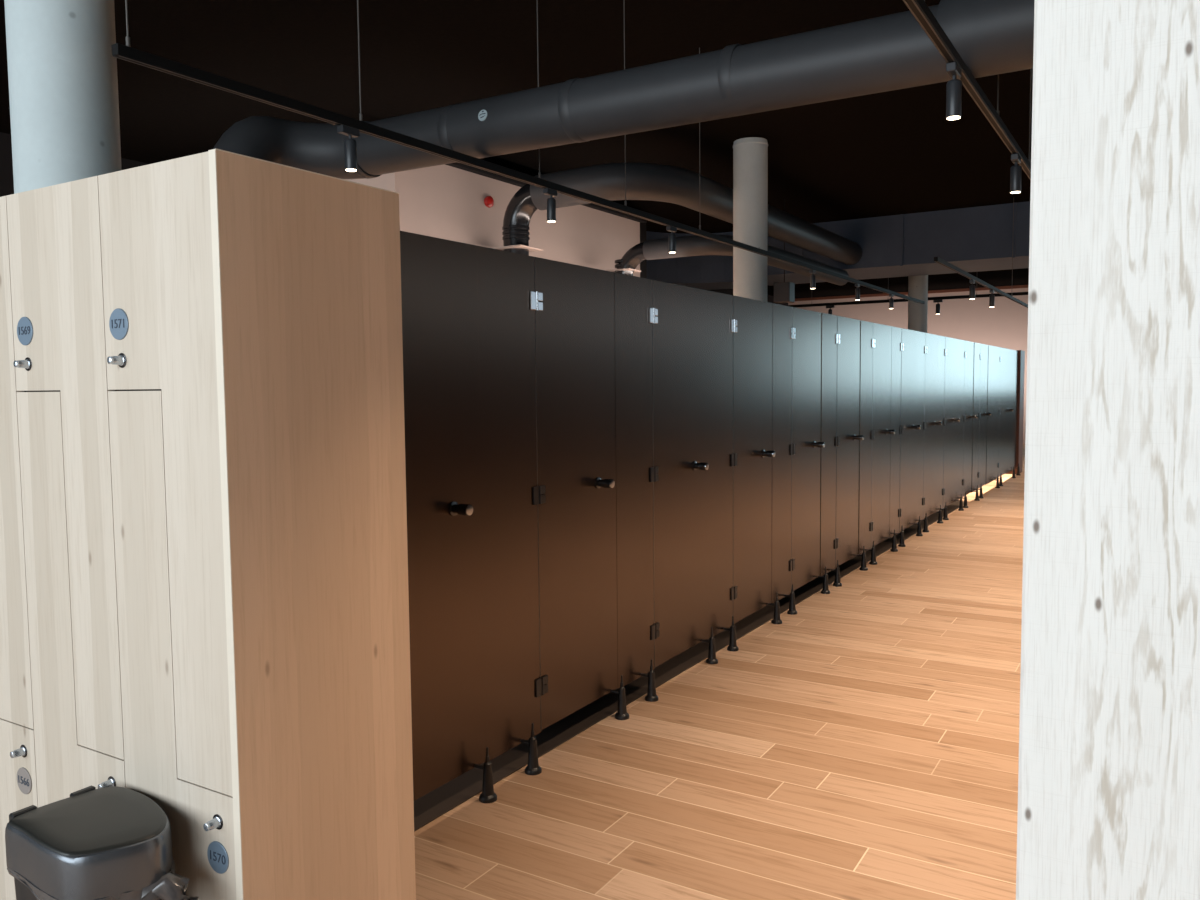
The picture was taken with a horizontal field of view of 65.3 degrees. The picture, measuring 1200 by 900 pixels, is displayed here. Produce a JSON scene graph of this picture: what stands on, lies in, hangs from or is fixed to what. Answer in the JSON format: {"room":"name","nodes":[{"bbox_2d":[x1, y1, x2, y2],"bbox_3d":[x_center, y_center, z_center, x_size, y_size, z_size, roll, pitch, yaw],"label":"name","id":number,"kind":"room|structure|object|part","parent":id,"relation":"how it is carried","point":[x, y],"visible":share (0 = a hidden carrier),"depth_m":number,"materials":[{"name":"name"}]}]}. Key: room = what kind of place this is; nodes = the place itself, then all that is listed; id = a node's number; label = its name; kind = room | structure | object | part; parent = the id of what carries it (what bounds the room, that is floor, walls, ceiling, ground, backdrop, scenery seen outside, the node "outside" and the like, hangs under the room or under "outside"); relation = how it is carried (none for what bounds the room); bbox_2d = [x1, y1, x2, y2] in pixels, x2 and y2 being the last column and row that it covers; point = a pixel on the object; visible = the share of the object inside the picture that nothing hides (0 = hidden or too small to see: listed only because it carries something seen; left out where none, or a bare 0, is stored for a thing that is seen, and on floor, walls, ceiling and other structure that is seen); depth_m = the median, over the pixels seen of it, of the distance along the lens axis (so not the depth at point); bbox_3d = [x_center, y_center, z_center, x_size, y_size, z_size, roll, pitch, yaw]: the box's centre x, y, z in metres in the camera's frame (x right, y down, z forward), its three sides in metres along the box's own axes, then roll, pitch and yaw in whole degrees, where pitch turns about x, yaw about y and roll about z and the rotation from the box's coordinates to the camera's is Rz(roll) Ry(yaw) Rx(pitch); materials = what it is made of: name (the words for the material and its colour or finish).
{"room":"changing room","nodes":[
{"label":"changing room","id":0,"kind":"room"},
{"bbox_2d":[0,132,787,304],"bbox_3d":[-2.342,-1.350,14.490,0.150,4.120,29.900,2,5,31],"label":"wall","id":1,"kind":"structure","parent":0,"point":[6,162],"depth_m":8.90,"materials":[{"name":"paint"}]},
{"bbox_2d":[344,164,639,276],"bbox_3d":[-1.721,-1.056,11.248,2.500,3.720,4.610,2,5,31],"label":"wall","id":2,"kind":"structure","parent":0,"point":[443,201],"depth_m":9.69,"materials":[{"name":"beige paint"}]},
{"bbox_2d":[484,196,493,207],"bbox_3d":[-1.140,-2.563,9.660,0.065,0.120,0.120,2,5,31],"label":"fire alarm","id":3,"kind":"object","parent":2,"relation":"attached to","point":[488,201],"visible":1,"depth_m":9.63,"materials":[{"name":"red plastic"}]},
{"bbox_2d":[445,162,646,222],"bbox_3d":[-1.713,-2.950,11.086,2.580,0.080,4.740,2,5,31],"label":"trim","id":4,"kind":"structure","parent":2,"relation":"on","point":[468,168],"depth_m":9.93,"materials":[{"name":"black metal"}]},
{"bbox_3d":[-0.400,-0.530,10.461,0.599,2.750,4.540,2,5,31],"label":"trim","id":5,"kind":"structure","parent":2,"relation":"attached to","visible":0},
{"bbox_2d":[492,163,861,264],"bbox_3d":[1.381,-2.461,11.620,1.928,0.909,6.448,2,5,31],"label":"ventilation duct","id":6,"kind":"object","parent":5,"relation":"on","point":[644,181],"visible":0.92,"depth_m":9.20,"materials":[{"name":"black metal"}]},
{"bbox_2d":[606,235,848,285],"bbox_3d":[1.895,-2.325,12.539,1.610,0.504,4.365,2,5,31],"label":"ventilation duct","id":7,"kind":"object","parent":5,"relation":"on","point":[694,245],"visible":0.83,"depth_m":10.93,"materials":[{"name":"black metal"}]},
{"bbox_2d":[0,0,1032,298],"bbox_3d":[3.889,-3.284,10.534,14.900,0.150,30.000,2,5,31],"label":"ceiling","id":8,"kind":"structure","parent":0,"point":[894,152],"depth_m":7.66,"materials":[{"name":"black paint"}]},
{"bbox_2d":[111,0,924,303],"bbox_3d":[1.452,-2.338,8.025,0.034,1.348,11.730,2,5,31],"label":"track","id":9,"kind":"object","parent":8,"relation":"hanging from","point":[126,52],"visible":0.99,"depth_m":4.25,"materials":[{"name":"black metal"}]},
{"bbox_2d":[337,125,359,171],"bbox_3d":[-1.062,-1.273,3.958,0.051,0.176,0.099,2,5,31],"label":"track spotlight","id":10,"kind":"object","parent":9,"relation":"hanging from","point":[350,145],"visible":1,"depth_m":3.95,"materials":[{"name":"grey metal"}]},
{"bbox_2d":[543,188,556,221],"bbox_3d":[-0.278,-1.368,5.239,0.051,0.176,0.099,2,5,31],"label":"track spotlight","id":11,"kind":"object","parent":9,"relation":"hanging from","point":[551,202],"visible":1,"depth_m":5.23,"materials":[{"name":"grey metal"}]},
{"bbox_2d":[666,226,676,252],"bbox_3d":[0.498,-1.462,6.507,0.051,0.176,0.099,2,5,31],"label":"track spotlight","id":12,"kind":"object","parent":9,"relation":"hanging from","point":[672,237],"visible":1,"depth_m":6.50,"materials":[{"name":"grey metal"}]},
{"bbox_2d":[809,270,815,288],"bbox_3d":[2.056,-1.650,9.053,0.051,0.176,0.099,2,5,31],"label":"track spotlight","id":13,"kind":"object","parent":9,"relation":"hanging from","point":[812,277],"visible":1,"depth_m":9.04,"materials":[{"name":"grey metal"}]},
{"bbox_2d":[855,284,859,299],"bbox_3d":[2.843,-1.745,10.338,0.051,0.176,0.099,2,5,31],"label":"track spotlight","id":14,"kind":"object","parent":9,"relation":"hanging from","point":[857,290],"visible":1,"depth_m":10.33,"materials":[{"name":"grey metal"}]},
{"bbox_2d":[889,294,893,308],"bbox_3d":[3.603,-1.837,11.581,0.051,0.176,0.099,2,5,31],"label":"track spotlight","id":15,"kind":"object","parent":9,"relation":"hanging from","point":[891,300],"visible":1,"depth_m":11.57,"materials":[{"name":"grey metal"}]},
{"bbox_2d":[213,0,1034,178],"bbox_3d":[1.059,-0.695,3.447,7.018,3.998,0.856,2,5,31],"label":"ventilation duct","id":16,"kind":"object","parent":8,"relation":"hanging from","point":[890,52],"visible":0.6,"depth_m":4.00,"materials":[{"name":"metal"}]},
{"bbox_2d":[774,199,794,302],"bbox_3d":[2.442,-2.639,12.407,0.225,1.359,0.200,2,5,31],"label":"speaker","id":17,"kind":"object","parent":8,"relation":"hanging from","point":[784,292],"visible":0.9,"depth_m":12.37},
{"bbox_2d":[646,201,1029,289],"bbox_3d":[5.772,-2.980,12.870,12.900,0.790,2.700,2,5,31],"label":"ceiling beam","id":18,"kind":"structure","parent":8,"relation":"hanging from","point":[980,238],"depth_m":13.62,"materials":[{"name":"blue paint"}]},
{"bbox_3d":[7.066,-3.017,12.780,10.600,0.728,1.500,2,5,31],"label":"casing","id":19,"kind":"part","parent":18,"relation":"part of","materials":[{"name":"grey metal"}]},
{"bbox_2d":[785,292,1027,307],"bbox_3d":[8.090,-3.336,17.710,9.800,0.798,0.051,2,5,31],"label":"track","id":20,"kind":"object","parent":8,"relation":"hanging from","point":[1013,293],"visible":0.54,"depth_m":18.99,"materials":[{"name":"black metal"}]},
{"bbox_2d":[826,306,834,314],"bbox_3d":[4.852,-2.897,19.724,0.173,0.281,0.082,2,5,31],"label":"track spotlight","id":21,"kind":"object","parent":20,"relation":"hanging from","point":[830,307],"visible":0.59,"depth_m":19.69,"materials":[{"name":"grey metal"}]},
{"bbox_2d":[933,300,942,313],"bbox_3d":[6.713,-2.838,18.590,0.173,0.281,0.082,2,5,31],"label":"track spotlight","id":22,"kind":"object","parent":20,"relation":"hanging from","point":[934,301],"visible":1,"depth_m":18.56,"materials":[{"name":"grey metal"}]},
{"bbox_2d":[903,0,1031,180],"bbox_3d":[2.814,-2.201,5.809,0.034,1.348,14.100,2,5,31],"label":"track","id":23,"kind":"object","parent":8,"relation":"hanging from","point":[919,9],"visible":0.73,"depth_m":3.46,"materials":[{"name":"black metal"}]},
{"bbox_2d":[946,62,961,119],"bbox_3d":[1.234,-1.249,3.266,0.051,0.176,0.099,2,5,31],"label":"track spotlight","id":24,"kind":"object","parent":23,"relation":"hanging from","point":[954,86],"visible":1,"depth_m":3.25,"materials":[{"name":"grey metal"}]},
{"bbox_2d":[1010,153,1021,192],"bbox_3d":[2.025,-1.345,4.559,0.051,0.176,0.099,2,5,31],"label":"track spotlight","id":25,"kind":"object","parent":23,"relation":"hanging from","point":[1016,170],"visible":1,"depth_m":4.55,"materials":[{"name":"grey metal"}]},
{"bbox_2d":[934,199,1027,307],"bbox_3d":[4.751,-2.588,11.233,0.034,1.348,6.600,2,5,31],"label":"track","id":26,"kind":"object","parent":8,"relation":"hanging from","point":[936,259],"visible":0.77,"depth_m":10.50,"materials":[{"name":"black metal"}]},
{"bbox_2d":[969,280,974,298],"bbox_3d":[3.987,-1.718,10.026,0.059,0.202,0.114,2,5,31],"label":"track spotlight","id":27,"kind":"object","parent":26,"relation":"hanging from","point":[972,287],"visible":1,"depth_m":10.01,"materials":[{"name":"grey metal"}]},
{"bbox_3d":[4.757,-1.936,11.277,0.034,0.038,6.600,2,5,31],"label":"rail","id":28,"kind":"part","parent":26,"relation":"part of","materials":[{"name":"black metal"}]},
{"bbox_2d":[989,289,994,306],"bbox_3d":[4.654,-1.799,11.115,0.059,0.202,0.114,2,5,31],"label":"track spotlight","id":29,"kind":"object","parent":26,"relation":"hanging from","point":[991,297],"visible":1,"depth_m":11.10,"materials":[{"name":"grey metal"}]},
{"bbox_2d":[640,223,646,277],"bbox_3d":[-0.739,-1.355,13.803,3.100,3.950,0.300,2,5,31],"label":"wall","id":30,"kind":"structure","parent":0,"point":[643,265],"depth_m":12.95,"materials":[{"name":"paint"}]},
{"bbox_2d":[414,443,1024,899],"bbox_3d":[3.930,0.842,10.814,14.500,0.120,29.600,2,5,31],"label":"floor","id":31,"kind":"structure","parent":0,"point":[862,744],"depth_m":3.76,"materials":[{"name":"brown wood"}]},
{"bbox_2d":[0,196,37,899],"bbox_3d":[-1.386,0.396,2.497,0.365,2.000,0.514,2,5,31],"label":"locker","id":32,"kind":"object","parent":31,"relation":"on","point":[18,780],"visible":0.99,"depth_m":2.23,"materials":[{"name":"brown wood"}]},
{"bbox_3d":[-1.503,0.036,2.285,0.363,1.249,0.018,2,5,31],"label":"door","id":33,"kind":"part","parent":32,"relation":"part of","materials":[{"name":"brown wood"}]},
{"bbox_3d":[-1.498,0.584,2.323,0.363,1.450,0.018,2,5,31],"label":"door","id":34,"kind":"part","parent":32,"relation":"part of","materials":[{"name":"brown wood"}]},
{"bbox_3d":[-1.391,0.799,2.261,0.065,0.065,0.004,2,5,31],"label":"number plate","id":35,"kind":"part","parent":32,"relation":"part of","materials":[{"name":"plastic"}]},
{"bbox_2d":[4,0,120,193],"bbox_3d":[-1.925,-0.663,3.420,0.354,3.999,0.354,2,5,31],"label":"concrete column","id":36,"kind":"structure","parent":31,"relation":"on","point":[63,80],"depth_m":3.24,"materials":[{"name":"white concrete"}]},
{"bbox_2d":[6,176,125,806],"bbox_3d":[-1.074,0.406,2.307,0.365,2.000,0.514,2,5,31],"label":"locker","id":37,"kind":"object","parent":31,"relation":"on","point":[54,234],"visible":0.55,"depth_m":2.09,"materials":[{"name":"brown wood"}]},
{"bbox_3d":[-1.310,-0.271,2.133,0.065,0.065,0.004,2,5,31],"label":"number plate","id":38,"kind":"part","parent":37,"relation":"part of","materials":[{"name":"blue plastic"}]},
{"bbox_3d":[-1.187,0.594,2.133,0.363,1.450,0.018,2,5,31],"label":"door","id":39,"kind":"part","parent":37,"relation":"part of","materials":[{"name":"brown wood"}]},
{"bbox_2d":[5,785,198,899],"bbox_3d":[-0.972,1.082,1.869,0.394,0.708,0.243,2,5,38],"label":"pedal bin","id":40,"kind":"object","parent":31,"relation":"on","point":[113,842],"visible":1,"depth_m":1.79,"materials":[{"name":"grey metal"}]},
{"bbox_3d":[-0.998,0.737,1.864,0.319,0.018,0.231,2,5,31],"label":"lid","id":41,"kind":"part","parent":40,"relation":"part of","materials":[{"name":"black plastic"}]},
{"bbox_2d":[98,148,415,899],"bbox_3d":[-0.753,0.415,2.112,0.387,2.001,0.514,2,5,31],"label":"locker","id":42,"kind":"object","parent":31,"relation":"on","point":[253,306],"visible":1,"depth_m":1.93,"materials":[{"name":"brown wood"}]},
{"bbox_3d":[-0.998,-0.261,1.943,0.065,0.065,0.004,2,5,31],"label":"number plate","id":43,"kind":"part","parent":42,"relation":"part of","materials":[{"name":"blue plastic"}]},
{"bbox_3d":[-0.880,0.055,1.905,0.363,1.249,0.018,2,5,31],"label":"door","id":44,"kind":"part","parent":42,"relation":"part of","materials":[{"name":"brown wood"}]},
{"bbox_3d":[-0.875,0.604,1.943,0.363,1.450,0.018,2,5,31],"label":"door","id":45,"kind":"part","parent":42,"relation":"part of","materials":[{"name":"brown wood"}]},
{"bbox_3d":[-0.767,0.819,1.881,0.065,0.065,0.004,2,5,31],"label":"number plate","id":46,"kind":"part","parent":42,"relation":"part of","materials":[{"name":"blue plastic"}]},
{"bbox_3d":[-0.590,0.420,2.029,0.021,2.000,0.486,2,5,31],"label":"panel","id":47,"kind":"part","parent":42,"relation":"part of","materials":[{"name":"brown wood"}]},
{"bbox_2d":[400,231,541,802],"bbox_3d":[-1.007,0.286,3.482,1.072,2.078,1.442,2,5,31],"label":"toilet cubicle","id":48,"kind":"object","parent":31,"relation":"on","point":[469,326],"visible":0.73,"depth_m":3.49,"materials":[{"name":"black laminate"}]},
{"bbox_3d":[-0.620,0.240,3.279,0.013,1.966,0.635,2,5,31],"label":"door","id":49,"kind":"part","parent":48,"relation":"part of","materials":[{"name":"black laminate"}]},
{"bbox_3d":[-0.502,0.214,3.385,0.076,0.052,0.052,2,5,31],"label":"door knob","id":50,"kind":"part","parent":48,"relation":"part of","materials":[{"name":"black metal"}]},
{"bbox_2d":[535,257,658,729],"bbox_3d":[-0.369,0.209,4.524,1.073,2.078,1.008,2,5,31],"label":"toilet cubicle","id":51,"kind":"object","parent":31,"relation":"on","point":[594,327],"visible":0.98,"depth_m":4.23,"materials":[{"name":"black laminate"}]},
{"bbox_3d":[-0.095,0.176,4.137,0.013,1.966,0.635,2,5,31],"label":"door","id":52,"kind":"part","parent":51,"relation":"part of","materials":[{"name":"black laminate"}]},
{"bbox_3d":[0.023,0.151,4.244,0.076,0.052,0.052,2,5,31],"label":"door knob","id":53,"kind":"part","parent":51,"relation":"part of","materials":[{"name":"black metal"}]},
{"bbox_2d":[414,501,968,831],"bbox_3d":[1.503,1.012,7.731,0.974,0.005,11.160,2,5,31],"label":"plinth","id":54,"kind":"object","parent":31,"relation":"on","point":[427,808],"depth_m":4.49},
{"bbox_2d":[652,280,738,666],"bbox_3d":[0.156,0.146,5.383,1.072,2.078,1.008,2,5,31],"label":"toilet cubicle","id":55,"kind":"object","parent":31,"relation":"on","point":[693,328],"visible":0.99,"depth_m":5.10,"materials":[{"name":"black laminate"}]},
{"bbox_3d":[0.430,0.113,4.995,0.013,1.966,0.635,2,5,31],"label":"door","id":56,"kind":"part","parent":55,"relation":"part of","materials":[{"name":"black laminate"}]},
{"bbox_3d":[0.548,0.088,5.101,0.076,0.052,0.052,2,5,31],"label":"door knob","id":57,"kind":"part","parent":55,"relation":"part of","materials":[{"name":"black metal"}]},
{"bbox_2d":[733,137,767,301],"bbox_3d":[1.537,-1.115,9.573,0.354,3.999,0.354,2,5,31],"label":"concrete column","id":58,"kind":"structure","parent":31,"relation":"on","point":[750,154],"depth_m":9.35,"materials":[{"name":"grey concrete"}]},
{"bbox_2d":[733,295,796,623],"bbox_3d":[0.681,0.082,6.241,1.072,2.078,1.008,2,5,31],"label":"toilet cubicle","id":59,"kind":"object","parent":31,"relation":"on","point":[763,331],"visible":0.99,"depth_m":5.96,"materials":[{"name":"black laminate"}]},
{"bbox_3d":[0.955,0.050,5.854,0.013,1.966,0.635,2,5,31],"label":"door","id":60,"kind":"part","parent":59,"relation":"part of","materials":[{"name":"black laminate"}]},
{"bbox_3d":[1.073,0.024,5.960,0.076,0.052,0.052,2,5,31],"label":"door knob","id":61,"kind":"part","parent":59,"relation":"part of","materials":[{"name":"black metal"}]},
{"bbox_2d":[791,307,841,593],"bbox_3d":[1.206,0.019,7.099,1.071,2.078,1.008,2,5,31],"label":"toilet cubicle","id":62,"kind":"object","parent":31,"relation":"on","point":[815,336],"visible":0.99,"depth_m":6.84,"materials":[{"name":"black laminate"}]},
{"bbox_3d":[1.478,-0.014,6.713,0.013,1.966,0.635,2,5,31],"label":"door","id":63,"kind":"part","parent":62,"relation":"part of","materials":[{"name":"black laminate"}]},
{"bbox_3d":[1.596,-0.039,6.820,0.076,0.052,0.052,2,5,31],"label":"door knob","id":64,"kind":"part","parent":62,"relation":"part of","materials":[{"name":"black metal"}]},
{"bbox_2d":[836,316,876,570],"bbox_3d":[1.732,-0.044,7.957,1.072,2.078,1.008,2,5,31],"label":"toilet cubicle","id":65,"kind":"object","parent":31,"relation":"on","point":[855,345],"visible":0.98,"depth_m":7.70,"materials":[{"name":"black laminate"}]},
{"bbox_3d":[2.004,-0.077,7.571,0.013,1.966,0.635,2,5,31],"label":"door","id":66,"kind":"part","parent":65,"relation":"part of","materials":[{"name":"black laminate"}]},
{"bbox_3d":[2.122,-0.102,7.678,0.076,0.052,0.052,2,5,31],"label":"door knob","id":67,"kind":"part","parent":65,"relation":"part of","materials":[{"name":"black metal"}]},
{"bbox_2d":[871,323,905,551],"bbox_3d":[2.256,-0.108,8.815,1.071,2.078,1.008,2,5,31],"label":"toilet cubicle","id":68,"kind":"object","parent":31,"relation":"on","point":[887,349],"visible":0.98,"depth_m":8.56,"materials":[{"name":"black laminate"}]},
{"bbox_3d":[2.530,-0.140,8.428,0.013,1.966,0.635,2,5,31],"label":"door","id":69,"kind":"part","parent":68,"relation":"part of","materials":[{"name":"black laminate"}]},
{"bbox_3d":[2.647,-0.166,8.535,0.076,0.052,0.052,2,5,31],"label":"door knob","id":70,"kind":"part","parent":68,"relation":"part of","materials":[{"name":"black metal"}]},
{"bbox_2d":[899,328,928,535],"bbox_3d":[2.781,-0.171,9.673,1.072,2.078,1.008,2,5,31],"label":"toilet cubicle","id":71,"kind":"object","parent":31,"relation":"on","point":[913,352],"visible":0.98,"depth_m":9.41,"materials":[{"name":"black laminate"}]},
{"bbox_3d":[3.057,-0.204,9.285,0.013,1.966,0.635,2,5,32],"label":"door","id":72,"kind":"part","parent":71,"relation":"part of","materials":[{"name":"black laminate"}]},
{"bbox_3d":[3.175,-0.229,9.391,0.076,0.052,0.052,2,5,32],"label":"door knob","id":73,"kind":"part","parent":71,"relation":"part of","materials":[{"name":"black metal"}]},
{"bbox_2d":[908,275,927,332],"bbox_3d":[6.031,-1.717,17.797,0.360,3.999,0.360,2,5,31],"label":"concrete column","id":74,"kind":"structure","parent":31,"relation":"on","point":[917,285],"depth_m":17.59,"materials":[{"name":"grey concrete"}]},
{"bbox_2d":[923,333,948,522],"bbox_3d":[3.306,-0.235,10.531,1.071,2.078,1.008,2,5,31],"label":"toilet cubicle","id":75,"kind":"object","parent":31,"relation":"on","point":[933,491],"visible":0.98,"depth_m":10.27,"materials":[{"name":"black laminate"}]},
{"bbox_3d":[3.582,-0.267,10.143,0.013,1.966,0.635,2,5,32],"label":"door","id":76,"kind":"part","parent":75,"relation":"part of","materials":[{"name":"black laminate"}]},
{"bbox_2d":[943,337,967,510],"bbox_3d":[3.880,-0.304,11.468,1.072,2.078,1.193,2,5,31],"label":"toilet cubicle","id":77,"kind":"object","parent":31,"relation":"on","point":[954,417],"visible":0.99,"depth_m":11.20,"materials":[{"name":"black laminate"}]},
{"bbox_3d":[4.107,-0.331,11.002,0.013,1.966,0.635,2,5,32],"label":"door","id":78,"kind":"part","parent":77,"relation":"part of","materials":[{"name":"black laminate"}]},
{"bbox_2d":[963,341,983,500],"bbox_3d":[4.478,-0.376,12.444,1.072,2.078,1.100,2,5,31],"label":"toilet cubicle","id":79,"kind":"object","parent":31,"relation":"on","point":[972,349],"visible":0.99,"depth_m":12.22,"materials":[{"name":"black laminate"}]},
{"bbox_3d":[4.726,-0.406,12.018,0.013,1.966,0.635,2,5,31],"label":"door","id":80,"kind":"part","parent":79,"relation":"part of","materials":[{"name":"black laminate"}]},
{"bbox_2d":[978,344,1002,487],"bbox_3d":[5.207,-0.464,13.635,1.074,2.078,1.700,2,5,31],"label":"toilet cubicle","id":81,"kind":"object","parent":31,"relation":"on","point":[990,360],"visible":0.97,"depth_m":13.37,"materials":[{"name":"black laminate"}]},
{"bbox_3d":[5.299,-0.475,12.955,0.013,1.966,0.635,2,5,31],"label":"door","id":82,"kind":"part","parent":81,"relation":"part of","materials":[{"name":"black laminate"}]},
{"bbox_2d":[998,348,1019,477],"bbox_3d":[6.144,-0.577,15.168,1.071,2.078,1.900,2,5,31],"label":"toilet cubicle","id":83,"kind":"object","parent":31,"relation":"on","point":[1006,460],"visible":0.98,"depth_m":14.89,"materials":[{"name":"black laminate"}]},
{"bbox_3d":[6.276,-0.593,14.547,0.013,1.966,0.979,2,5,31],"label":"door","id":84,"kind":"part","parent":83,"relation":"part of","materials":[{"name":"black laminate"}]},
{"bbox_2d":[1005,350,1024,473],"bbox_3d":[6.739,-0.661,16.232,1.055,2.090,0.500,2,5,31],"label":"end panel","id":85,"kind":"object","parent":31,"relation":"on","point":[1021,354],"visible":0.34,"depth_m":15.83,"materials":[{"name":"black laminate"}]},
{"bbox_2d":[1016,0,1199,899],"bbox_3d":[0.842,-0.541,1.218,0.459,3.999,0.420,2,5,31],"label":"wall","id":86,"kind":"structure","parent":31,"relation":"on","point":[1109,768],"depth_m":1.14,"materials":[{"name":"white wood"}]},
{"bbox_2d":[788,288,1028,442],"bbox_3d":[11.660,-2.089,23.341,14.500,4.120,0.150,2,5,31],"label":"wall","id":87,"kind":"structure","parent":0,"point":[1004,325],"depth_m":24.45,"materials":[{"name":"beige paint"}]},
{"bbox_2d":[795,285,1028,300],"bbox_3d":[11.585,-4.102,23.115,14.500,0.070,0.060,2,5,31],"label":"trim","id":88,"kind":"structure","parent":87,"relation":"attached to","point":[1016,286],"depth_m":25.14,"materials":[{"name":"black metal"}]}
]}

